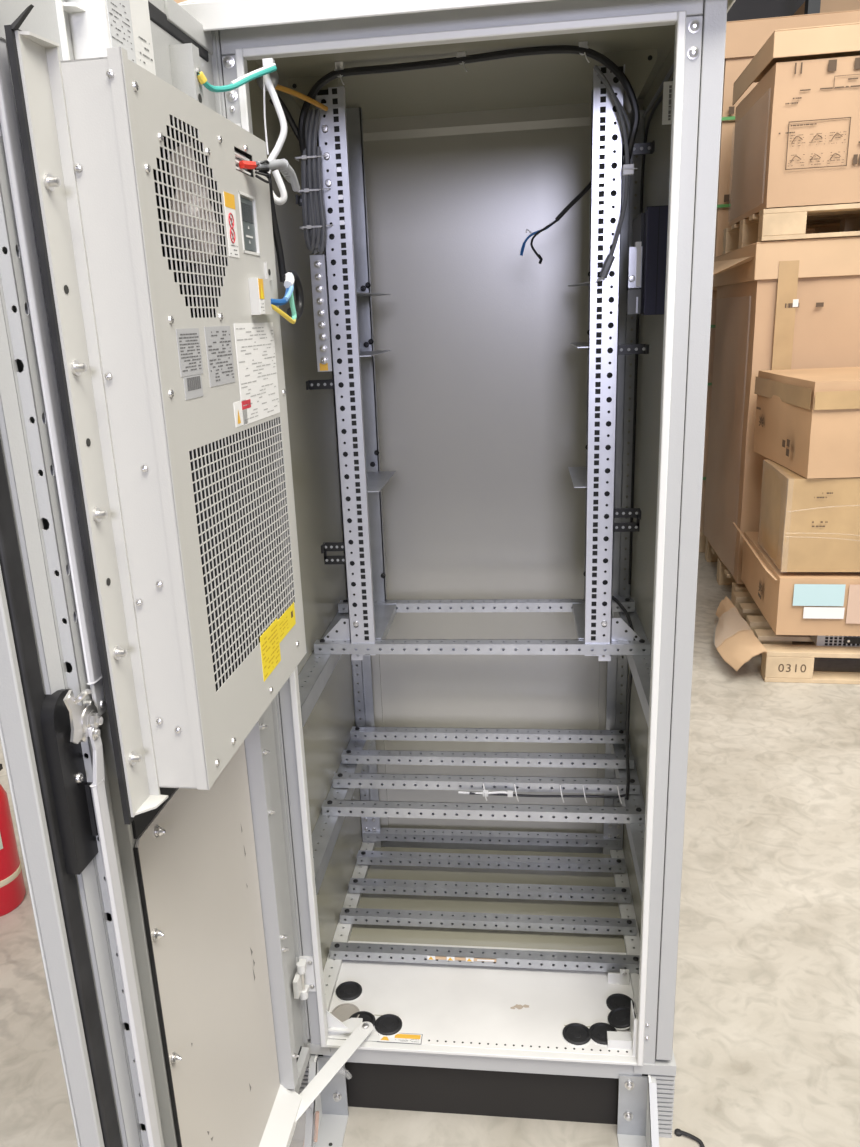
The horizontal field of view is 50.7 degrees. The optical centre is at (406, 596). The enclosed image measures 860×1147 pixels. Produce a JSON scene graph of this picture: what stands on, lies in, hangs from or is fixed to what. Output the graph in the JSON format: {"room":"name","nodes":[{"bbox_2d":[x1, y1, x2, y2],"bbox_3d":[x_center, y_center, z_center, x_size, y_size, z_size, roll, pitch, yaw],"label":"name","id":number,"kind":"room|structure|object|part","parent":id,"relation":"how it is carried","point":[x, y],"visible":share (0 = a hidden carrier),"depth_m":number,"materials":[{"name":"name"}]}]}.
{"room":"warehouse","nodes":[
{"label":"warehouse","id":0,"kind":"room"},
{"bbox_2d":[0,552,859,1146],"bbox_3d":[1.228,-0.298,6.356,13.000,0.100,17.000,0,17,7],"label":"floor","id":1,"kind":"structure","parent":0,"point":[766,1034],"depth_m":2.29,"materials":[{"name":"concrete"}]},
{"bbox_2d":[0,764,25,916],"bbox_3d":[-1.205,0.658,2.570,0.190,0.487,0.180,0,17,7],"label":"fire extinguisher","id":2,"kind":"object","parent":1,"relation":"on","point":[12,887],"visible":1,"depth_m":2.57,"materials":[{"name":"red metal"}]},
{"bbox_2d":[302,1111,318,1146],"bbox_3d":[-0.182,1.032,1.808,0.174,0.143,0.069,-12,19,-28],"label":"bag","id":3,"kind":"object","parent":1,"relation":"on","point":[316,1114],"visible":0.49,"depth_m":1.80,"materials":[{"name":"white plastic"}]},
{"bbox_2d":[0,0,735,1146],"bbox_3d":[0.108,0.085,1.591,0.808,2.040,1.533,0,17,7],"label":"tall cabinet","id":4,"kind":"object","parent":1,"relation":"on","point":[328,926],"visible":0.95,"depth_m":1.82,"materials":[{"name":"metal"}]},
{"bbox_3d":[-0.353,-0.547,0.797,0.018,0.118,0.186,0,17,9],"label":"plate","id":5,"kind":"part","parent":4,"relation":"part of","materials":[{"name":"grey metal"}]},
{"bbox_3d":[-0.333,-0.174,0.860,0.010,0.624,0.028,0,17,9],"label":"lock rod","id":6,"kind":"part","parent":4,"relation":"part of","materials":[{"name":"grey paint"}]},
{"bbox_3d":[-0.319,0.116,0.909,0.015,0.060,0.054,0,17,9],"label":"lock lever","id":7,"kind":"part","parent":4,"relation":"part of","materials":[{"name":"silver metal"}]},
{"bbox_2d":[55,0,155,74],"bbox_3d":[-0.309,-0.672,0.896,0.042,0.292,0.137,0,17,9],"label":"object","id":8,"kind":"object","parent":4,"relation":"attached to","point":[96,26],"visible":0.67,"depth_m":0.89,"materials":[{"name":"white paper"}]},
{"bbox_3d":[-0.299,0.603,1.069,0.015,0.990,0.026,0,17,9],"label":"lock rod","id":9,"kind":"part","parent":4,"relation":"part of","materials":[{"name":"grey paint"}]},
{"bbox_3d":[-0.312,0.154,1.247,0.044,1.815,0.718,0,17,9],"label":"door","id":10,"kind":"part","parent":4,"relation":"part of","materials":[{"name":"grey metal"}]},
{"bbox_2d":[4,4,306,824],"bbox_3d":[-0.254,-0.193,1.083,0.124,0.768,0.479,0,17,9],"label":"air conditioner","id":11,"kind":"object","parent":4,"relation":"attached to","point":[155,247],"visible":1,"depth_m":0.94,"materials":[{"name":"grey paint"}]},
{"bbox_3d":[-0.202,-0.194,1.101,0.002,0.719,0.428,0,17,9],"label":"grille panel","id":12,"kind":"part","parent":11,"relation":"part of","materials":[{"name":"grey metal"}]},
{"bbox_2d":[239,159,299,191],"bbox_3d":[-0.171,-0.546,1.167,0.022,0.037,0.148,3,18,19],"label":"lead","id":13,"kind":"object","parent":11,"relation":"attached to","point":[265,166],"visible":1,"depth_m":1.15,"materials":[{"name":"grey plastic"}]},
{"bbox_2d":[269,174,285,281],"bbox_3d":[-0.182,-0.509,1.258,0.010,0.137,0.050,0,17,9],"label":"cable","id":14,"kind":"object","parent":11,"relation":"attached to","point":[276,234],"visible":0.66,"depth_m":1.26,"materials":[{"name":"black plastic"}]},
{"bbox_2d":[271,270,303,323],"bbox_3d":[-0.161,-0.414,1.251,0.022,0.073,0.153,0,17,9],"label":"cable","id":15,"kind":"object","parent":11,"relation":"attached to","point":[291,280],"visible":1,"depth_m":1.25,"materials":[{"name":"multicoloured"}]},
{"bbox_3d":[-0.277,0.594,1.365,0.005,0.752,0.388,0,17,9],"label":"panel","id":16,"kind":"part","parent":4,"relation":"part of","materials":[{"name":"paint"}]},
{"bbox_2d":[196,63,276,92],"bbox_3d":[-0.233,-0.712,1.237,0.019,0.054,0.159,11,21,37],"label":"earth wire","id":17,"kind":"object","parent":4,"relation":"attached to","point":[246,78],"visible":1,"depth_m":1.24,"materials":[{"name":"teal"}]},
{"bbox_2d":[256,67,278,90],"bbox_3d":[-0.218,-0.808,1.411,0.036,0.036,0.026,0,17,7],"label":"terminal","id":18,"kind":"object","parent":4,"relation":"attached to","point":[274,77],"visible":0.37,"depth_m":1.41,"materials":[{"name":"metal"}]},
{"bbox_2d":[262,58,287,204],"bbox_3d":[-0.192,-0.670,1.313,0.038,0.193,0.028,0,17,7],"label":"cable","id":19,"kind":"object","parent":4,"relation":"attached to","point":[267,81],"visible":0.84,"depth_m":1.31,"materials":[{"name":"white plastic"}]},
{"bbox_2d":[276,92,298,140],"bbox_3d":[-0.201,-0.834,1.596,0.081,0.106,0.017,-14,21,-34],"label":"cable","id":20,"kind":"object","parent":4,"relation":"attached to","point":[286,111],"visible":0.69,"depth_m":1.59,"materials":[{"name":"black plastic"}]},
{"bbox_2d":[295,194,301,205],"bbox_3d":[-0.177,-0.726,1.659,0.046,0.018,0.026,0,17,7],"label":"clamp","id":21,"kind":"object","parent":4,"relation":"attached to","point":[298,197],"visible":0.29,"depth_m":1.66,"materials":[{"name":"black plastic"}]},
{"bbox_2d":[275,84,327,110],"bbox_3d":[-0.177,-0.828,1.501,0.010,0.010,0.203,4,18,21],"label":"cable","id":22,"kind":"object","parent":4,"relation":"attached to","point":[278,87],"visible":0.89,"depth_m":1.50,"materials":[{"name":"orange plastic"}]},
{"bbox_3d":[-0.203,-0.074,1.959,0.014,1.838,0.755,0,17,7],"label":"panel","id":23,"kind":"part","parent":4,"relation":"part of","materials":[{"name":"paint"}]},
{"bbox_2d":[301,159,310,247],"bbox_3d":[-0.180,-0.748,1.636,0.024,0.230,0.015,0,17,7],"label":"cable","id":24,"kind":"object","parent":4,"relation":"attached to","point":[301,159],"visible":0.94,"depth_m":1.64,"materials":[{"name":"grey plastic"}]},
{"bbox_2d":[302,110,315,250],"bbox_3d":[-0.176,-0.744,1.629,0.024,0.234,0.015,0,17,7],"label":"cable","id":25,"kind":"object","parent":4,"relation":"attached to","point":[310,244],"visible":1,"depth_m":1.63,"materials":[{"name":"grey plastic"}]},
{"bbox_2d":[306,110,317,253],"bbox_3d":[-0.171,-0.744,1.636,0.024,0.238,0.015,0,17,7],"label":"cable","id":26,"kind":"object","parent":4,"relation":"attached to","point":[314,251],"visible":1,"depth_m":1.64,"materials":[{"name":"grey plastic"}]},
{"bbox_2d":[307,109,320,248],"bbox_3d":[-0.167,-0.746,1.627,0.024,0.230,0.015,0,17,7],"label":"cable","id":27,"kind":"object","parent":4,"relation":"attached to","point":[313,111],"visible":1,"depth_m":1.63,"materials":[{"name":"grey plastic"}]},
{"bbox_2d":[311,112,321,248],"bbox_3d":[-0.162,-0.746,1.635,0.024,0.234,0.015,0,17,7],"label":"cable","id":28,"kind":"object","parent":4,"relation":"attached to","point":[315,112],"visible":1,"depth_m":1.63,"materials":[{"name":"grey plastic"}]},
{"bbox_2d":[312,109,325,252],"bbox_3d":[-0.158,-0.742,1.627,0.024,0.238,0.015,0,17,7],"label":"cable","id":29,"kind":"object","parent":4,"relation":"attached to","point":[321,246],"visible":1,"depth_m":1.62,"materials":[{"name":"grey plastic"}]},
{"bbox_2d":[294,155,327,160],"bbox_3d":[-0.169,-0.783,1.618,0.057,0.008,0.031,0,17,7],"label":"cable tie","id":30,"kind":"object","parent":29,"relation":"attached to","point":[303,156],"visible":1,"depth_m":1.61,"materials":[{"name":"white plastic"}]},
{"bbox_2d":[297,188,330,193],"bbox_3d":[-0.167,-0.732,1.634,0.057,0.008,0.031,0,17,7],"label":"cable tie","id":31,"kind":"object","parent":29,"relation":"attached to","point":[305,189],"visible":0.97,"depth_m":1.62,"materials":[{"name":"white plastic"}]},
{"bbox_2d":[299,224,332,229],"bbox_3d":[-0.164,-0.673,1.652,0.057,0.008,0.031,0,17,7],"label":"cable tie","id":32,"kind":"object","parent":29,"relation":"attached to","point":[307,226],"visible":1,"depth_m":1.64,"materials":[{"name":"white plastic"}]},
{"bbox_2d":[306,379,333,389],"bbox_3d":[-0.166,-0.410,1.755,0.052,0.018,0.026,0,17,7],"label":"clamp","id":33,"kind":"object","parent":4,"relation":"attached to","point":[327,383],"visible":1,"depth_m":1.76,"materials":[{"name":"black plastic"}]},
{"bbox_2d":[310,254,331,371],"bbox_3d":[-0.161,-0.531,1.706,0.028,0.210,0.012,0,17,7],"label":"bar","id":34,"kind":"object","parent":4,"relation":"attached to","point":[317,262],"visible":1,"depth_m":1.70,"materials":[{"name":"metal"}]},
{"bbox_2d":[321,542,344,563],"bbox_3d":[-0.148,-0.086,1.854,0.046,0.046,0.026,0,17,7],"label":"clamp","id":35,"kind":"object","parent":4,"relation":"attached to","point":[326,546],"visible":1,"depth_m":1.86,"materials":[{"name":"black plastic"}]},
{"bbox_3d":[-0.111,-0.388,1.776,0.052,1.078,0.045,0,17,7],"label":"mounting rail","id":36,"kind":"part","parent":4,"relation":"part of","materials":[{"name":"metal"}]},
{"bbox_3d":[-0.131,-0.179,2.269,0.050,1.770,0.042,0,17,7],"label":"post","id":37,"kind":"part","parent":4,"relation":"part of","materials":[{"name":"metal"}]},
{"bbox_3d":[-0.086,-0.496,2.029,0.040,1.068,0.056,0,17,7],"label":"rail","id":38,"kind":"part","parent":4,"relation":"part of","materials":[{"name":"metal"}]},
{"bbox_3d":[0.113,-0.962,1.645,0.732,0.014,0.760,0,17,7],"label":"ceiling panel","id":39,"kind":"part","parent":4,"relation":"part of","materials":[{"name":"paint"}]},
{"bbox_2d":[298,45,639,165],"bbox_3d":[0.102,-0.823,1.577,0.588,0.208,0.048,0,17,7],"label":"power cable","id":40,"kind":"object","parent":4,"relation":"attached to","point":[555,49],"visible":0.94,"depth_m":1.53,"materials":[{"name":"black plastic"}]},
{"bbox_2d":[334,61,343,84],"bbox_3d":[-0.115,-0.897,1.558,0.018,0.039,0.025,0,17,7],"label":"cable tie","id":41,"kind":"object","parent":40,"relation":"attached to","point":[338,65],"visible":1,"depth_m":1.56,"materials":[{"name":"white plastic"}]},
{"bbox_2d":[457,51,466,71],"bbox_3d":[0.094,-0.900,1.530,0.018,0.034,0.025,0,17,7],"label":"cable tie","id":42,"kind":"object","parent":40,"relation":"attached to","point":[459,54],"visible":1,"depth_m":1.53,"materials":[{"name":"white plastic"}]},
{"bbox_2d":[579,41,589,62],"bbox_3d":[0.294,-0.901,1.505,0.018,0.035,0.025,0,17,7],"label":"cable tie","id":43,"kind":"object","parent":40,"relation":"attached to","point":[581,44],"visible":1,"depth_m":1.50,"materials":[{"name":"white plastic"}]},
{"bbox_2d":[326,847,636,1056],"bbox_3d":[0.184,0.754,2.120,0.636,0.096,0.704,0,17,7],"label":"tray","id":44,"kind":"object","parent":4,"relation":"on","point":[440,952],"depth_m":2.02,"materials":[{"name":"grey metal"}]},
{"bbox_3d":[0.145,0.917,1.807,0.632,0.049,0.034,0,17,7],"label":"door sill","id":45,"kind":"part","parent":4,"relation":"part of","materials":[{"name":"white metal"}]},
{"bbox_3d":[0.150,1.001,1.849,0.662,0.136,0.004,0,17,7],"label":"plinth panel","id":46,"kind":"part","parent":4,"relation":"part of","materials":[{"name":"black metal"}]},
{"bbox_3d":[0.196,0.870,2.204,0.662,0.176,0.730,0,17,7],"label":"plinth panel","id":47,"kind":"part","parent":4,"relation":"part of","materials":[{"name":"metal"}]},
{"bbox_3d":[0.197,-0.182,2.261,0.732,1.843,0.031,0,17,7],"label":"panel","id":48,"kind":"part","parent":4,"relation":"part of","materials":[{"name":"paint"}]},
{"bbox_2d":[469,792,625,797],"bbox_3d":[0.313,0.441,2.020,0.345,0.012,0.008,0,17,7],"label":"cable","id":49,"kind":"object","parent":4,"relation":"attached to","point":[518,795],"visible":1,"depth_m":2.01,"materials":[{"name":"black plastic"}]},
{"bbox_2d":[458,790,512,796],"bbox_3d":[0.177,0.441,2.035,0.122,0.012,0.008,0,17,7],"label":"connector","id":50,"kind":"object","parent":49,"relation":"attached to","point":[510,793],"visible":1,"depth_m":2.03,"materials":[{"name":"white plastic"}]},
{"bbox_2d":[520,180,591,263],"bbox_3d":[0.308,-0.722,1.719,0.193,0.166,0.049,11,22,38],"label":"lead","id":51,"kind":"object","parent":4,"relation":"hanging from","point":[584,191],"visible":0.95,"depth_m":1.75,"materials":[{"name":"black plastic"}]},
{"bbox_3d":[0.408,-0.498,1.965,0.040,1.068,0.056,0,17,7],"label":"rail","id":52,"kind":"part","parent":4,"relation":"part of","materials":[{"name":"metal"}]},
{"bbox_3d":[0.369,-0.390,1.714,0.052,1.078,0.045,0,17,7],"label":"mounting rail","id":53,"kind":"part","parent":4,"relation":"part of","materials":[{"name":"metal"}]},
{"bbox_2d":[593,65,628,255],"bbox_3d":[0.351,-0.741,1.560,0.064,0.312,0.009,0,17,7],"label":"cable","id":54,"kind":"object","parent":4,"relation":"hanging from","point":[599,72],"visible":1,"depth_m":1.55,"materials":[{"name":"grey plastic"}]},
{"bbox_2d":[597,254,614,281],"bbox_3d":[0.353,-0.583,1.608,0.031,0.045,0.016,0,17,7],"label":"plug","id":55,"kind":"object","parent":54,"relation":"attached to","point":[609,260],"visible":1,"depth_m":1.60,"materials":[{"name":"grey plastic"}]},
{"bbox_2d":[621,164,637,175],"bbox_3d":[0.382,-0.733,1.558,0.028,0.016,0.015,0,17,7],"label":"clip","id":56,"kind":"object","parent":54,"relation":"attached to","point":[627,169],"visible":1,"depth_m":1.55,"materials":[{"name":"white plastic"}]},
{"bbox_2d":[597,74,632,163],"bbox_3d":[0.357,-0.810,1.550,0.067,0.154,0.007,-2,17,0],"label":"cable","id":57,"kind":"object","parent":4,"relation":"attached to","point":[599,77],"visible":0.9,"depth_m":1.55,"materials":[{"name":"grey plastic"}]},
{"bbox_2d":[612,595,634,799],"bbox_3d":[0.451,0.221,1.913,0.057,0.471,0.048,0,17,7],"label":"cable","id":58,"kind":"object","parent":4,"relation":"on","point":[616,600],"visible":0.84,"depth_m":1.94,"materials":[{"name":"black plastic"}]},
{"bbox_3d":[0.516,-0.182,2.186,0.050,1.770,0.042,0,17,7],"label":"post","id":59,"kind":"part","parent":4,"relation":"part of","materials":[{"name":"metal"}]},
{"bbox_2d":[614,508,640,531],"bbox_3d":[0.428,-0.146,1.762,0.050,0.046,0.026,0,17,7],"label":"clamp","id":60,"kind":"object","parent":4,"relation":"attached to","point":[618,512],"visible":1,"depth_m":1.77,"materials":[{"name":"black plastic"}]},
{"bbox_2d":[618,344,648,354],"bbox_3d":[0.417,-0.454,1.668,0.054,0.018,0.026,0,17,7],"label":"clamp","id":61,"kind":"object","parent":4,"relation":"attached to","point":[628,349],"visible":1,"depth_m":1.68,"materials":[{"name":"black metal"}]},
{"bbox_2d":[623,140,654,155],"bbox_3d":[0.401,-0.776,1.570,0.052,0.018,0.026,0,17,7],"label":"clamp","id":62,"kind":"object","parent":4,"relation":"attached to","point":[649,147],"visible":0.73,"depth_m":1.58,"materials":[{"name":"black metal"}]},
{"bbox_2d":[627,205,667,314],"bbox_3d":[0.442,-0.620,1.691,0.066,0.182,0.167,0,17,7],"label":"module","id":63,"kind":"object","parent":4,"relation":"attached to","point":[648,251],"visible":0.86,"depth_m":1.63,"materials":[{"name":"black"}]},
{"bbox_3d":[0.509,-0.078,1.867,0.014,1.838,0.755,0,17,7],"label":"panel","id":64,"kind":"part","parent":4,"relation":"part of","materials":[{"name":"paint"}]},
{"bbox_2d":[628,77,672,583],"bbox_3d":[0.486,-0.438,1.810,0.007,1.000,0.484,0,17,7],"label":"cable","id":65,"kind":"object","parent":4,"relation":"attached to","point":[659,100],"visible":0.69,"depth_m":2.04,"materials":[{"name":"black plastic"}]},
{"bbox_2d":[642,63,673,118],"bbox_3d":[0.453,-0.906,1.625,0.007,0.012,0.420,0,17,7],"label":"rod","id":66,"kind":"object","parent":4,"relation":"attached to","point":[671,70],"visible":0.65,"depth_m":1.63,"materials":[{"name":"grey"}]},
{"bbox_3d":[0.427,-0.790,1.451,0.034,0.061,0.006,0,17,7],"label":"name plate","id":67,"kind":"part","parent":4,"relation":"part of","materials":[{"name":"grey metal"}]},
{"bbox_2d":[675,1128,704,1146],"bbox_3d":[0.561,1.067,1.789,0.064,0.009,0.019,12,22,40],"label":"cable","id":68,"kind":"object","parent":1,"relation":"on","point":[678,1132],"visible":1,"depth_m":1.79,"materials":[{"name":"black rubber"}]},
{"bbox_2d":[699,532,705,551],"bbox_3d":[2.631,-0.534,6.512,1.200,0.140,1.200,1,17,10],"label":"wooden pallet","id":69,"kind":"object","parent":1,"relation":"on","point":[702,539],"visible":0.02,"depth_m":6.05,"materials":[{"name":"brown wood"}]},
{"bbox_2d":[700,276,716,531],"bbox_3d":[2.594,-1.388,6.267,1.242,1.638,1.238,0,17,9],"label":"carton","id":70,"kind":"object","parent":69,"relation":"on","point":[714,290],"visible":0.02,"depth_m":5.77,"materials":[{"name":"brown cardboard"}]},
{"bbox_2d":[714,9,859,261],"bbox_3d":[2.532,-2.809,5.812,1.242,1.308,1.239,0,17,9],"label":"carton","id":71,"kind":"object","parent":70,"relation":"on","point":[744,38],"visible":0.12,"depth_m":5.20,"materials":[{"name":"brown cardboard"}]},
{"bbox_3d":[2.510,-3.345,5.650,1.236,0.186,1.236,0,17,9],"label":"lid","id":72,"kind":"part","parent":71,"relation":"part of","materials":[{"name":"brown cardboard"}]},
{"bbox_2d":[705,538,748,601],"bbox_3d":[2.435,-0.143,5.261,1.200,0.140,1.150,1,17,10],"label":"wooden pallet","id":73,"kind":"object","parent":1,"relation":"on","point":[724,577],"visible":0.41,"depth_m":5.33,"materials":[{"name":"brown wood"}]},
{"bbox_2d":[704,236,859,583],"bbox_3d":[2.311,-1.040,5.020,1.427,1.698,1.209,0,17,9],"label":"carton","id":74,"kind":"object","parent":73,"relation":"on","point":[789,304],"visible":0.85,"depth_m":4.46,"materials":[{"name":"brown cardboard"}]},
{"bbox_3d":[2.364,-1.769,4.783,1.236,0.171,1.196,0,17,9],"label":"lid","id":75,"kind":"part","parent":74,"relation":"part of","materials":[{"name":"brown cardboard"}]},
{"bbox_2d":[723,203,859,253],"bbox_3d":[2.351,-1.902,4.677,1.200,0.140,1.100,0,17,10],"label":"wooden pallet","id":76,"kind":"object","parent":74,"relation":"on","point":[839,220],"visible":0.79,"depth_m":4.28,"materials":[{"name":"brown wood"}]},
{"bbox_2d":[729,22,859,225],"bbox_3d":[2.315,-2.296,4.479,1.261,0.728,0.986,0,17,9],"label":"carton","id":77,"kind":"object","parent":76,"relation":"on","point":[797,133],"visible":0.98,"depth_m":4.13,"materials":[{"name":"brown cardboard"}]},
{"bbox_3d":[2.314,-2.591,4.387,1.236,0.111,0.986,0,17,9],"label":"lid","id":78,"kind":"part","parent":77,"relation":"part of","materials":[{"name":"brown cardboard"}]},
{"bbox_2d":[785,117,859,169],"bbox_3d":[2.024,-2.051,4.086,0.590,0.200,0.003,0,17,9],"label":"print","id":79,"kind":"object","parent":77,"relation":"attached to","point":[811,143],"depth_m":4.12,"materials":[{"name":"brown paper"}]},
{"bbox_2d":[727,0,820,21],"bbox_3d":[3.255,-3.758,7.798,3.490,5.500,1.060,0,17,7],"label":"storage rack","id":80,"kind":"object","parent":1,"relation":"on","point":[741,9],"visible":0.02,"depth_m":7.91,"materials":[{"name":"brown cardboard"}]},
{"bbox_2d":[792,0,859,15],"bbox_3d":[3.713,-4.603,7.448,0.916,0.554,0.718,0,17,7],"label":"carton","id":81,"kind":"object","parent":80,"relation":"on","point":[826,6],"visible":0.12,"depth_m":7.11,"materials":[{"name":"brown cardboard"}]},
{"bbox_2d":[732,591,859,683],"bbox_3d":[2.197,0.178,4.242,1.150,0.140,0.901,1,17,10],"label":"wooden pallet","id":82,"kind":"object","parent":1,"relation":"on","point":[788,658],"visible":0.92,"depth_m":3.92,"materials":[{"name":"brown wood"}]},
{"bbox_2d":[715,596,766,670],"bbox_3d":[1.513,0.160,4.268,0.157,0.107,0.800,0,17,7],"label":"flap","id":83,"kind":"object","parent":82,"relation":"on","point":[736,643],"visible":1,"depth_m":4.13,"materials":[{"name":"brown cardboard"}]},
{"bbox_2d":[733,522,859,635],"bbox_3d":[2.112,-0.099,4.149,1.066,0.302,0.879,1,17,10],"label":"carton","id":84,"kind":"object","parent":82,"relation":"on","point":[792,603],"visible":0.8,"depth_m":3.83,"materials":[{"name":"brown cardboard"}]},
{"bbox_2d":[758,460,859,571],"bbox_3d":[2.007,-0.368,3.936,0.817,0.404,0.550,1,17,10],"label":"carton","id":85,"kind":"object","parent":84,"relation":"on","point":[806,525],"visible":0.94,"depth_m":3.76,"materials":[{"name":"brown cardboard"}]},
{"bbox_2d":[753,367,859,478],"bbox_3d":[1.992,-0.782,3.966,0.720,0.385,0.825,-1,17,6],"label":"carton","id":86,"kind":"object","parent":85,"relation":"on","point":[807,421],"visible":1,"depth_m":3.67,"materials":[{"name":"brown cardboard"}]},
{"bbox_2d":[809,635,859,646],"bbox_3d":[2.079,0.109,4.118,0.520,0.074,0.512,1,17,10],"label":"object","id":87,"kind":"object","parent":82,"relation":"on","point":[818,640],"visible":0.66,"depth_m":3.93,"materials":[{"name":"black metal"}]}
]}

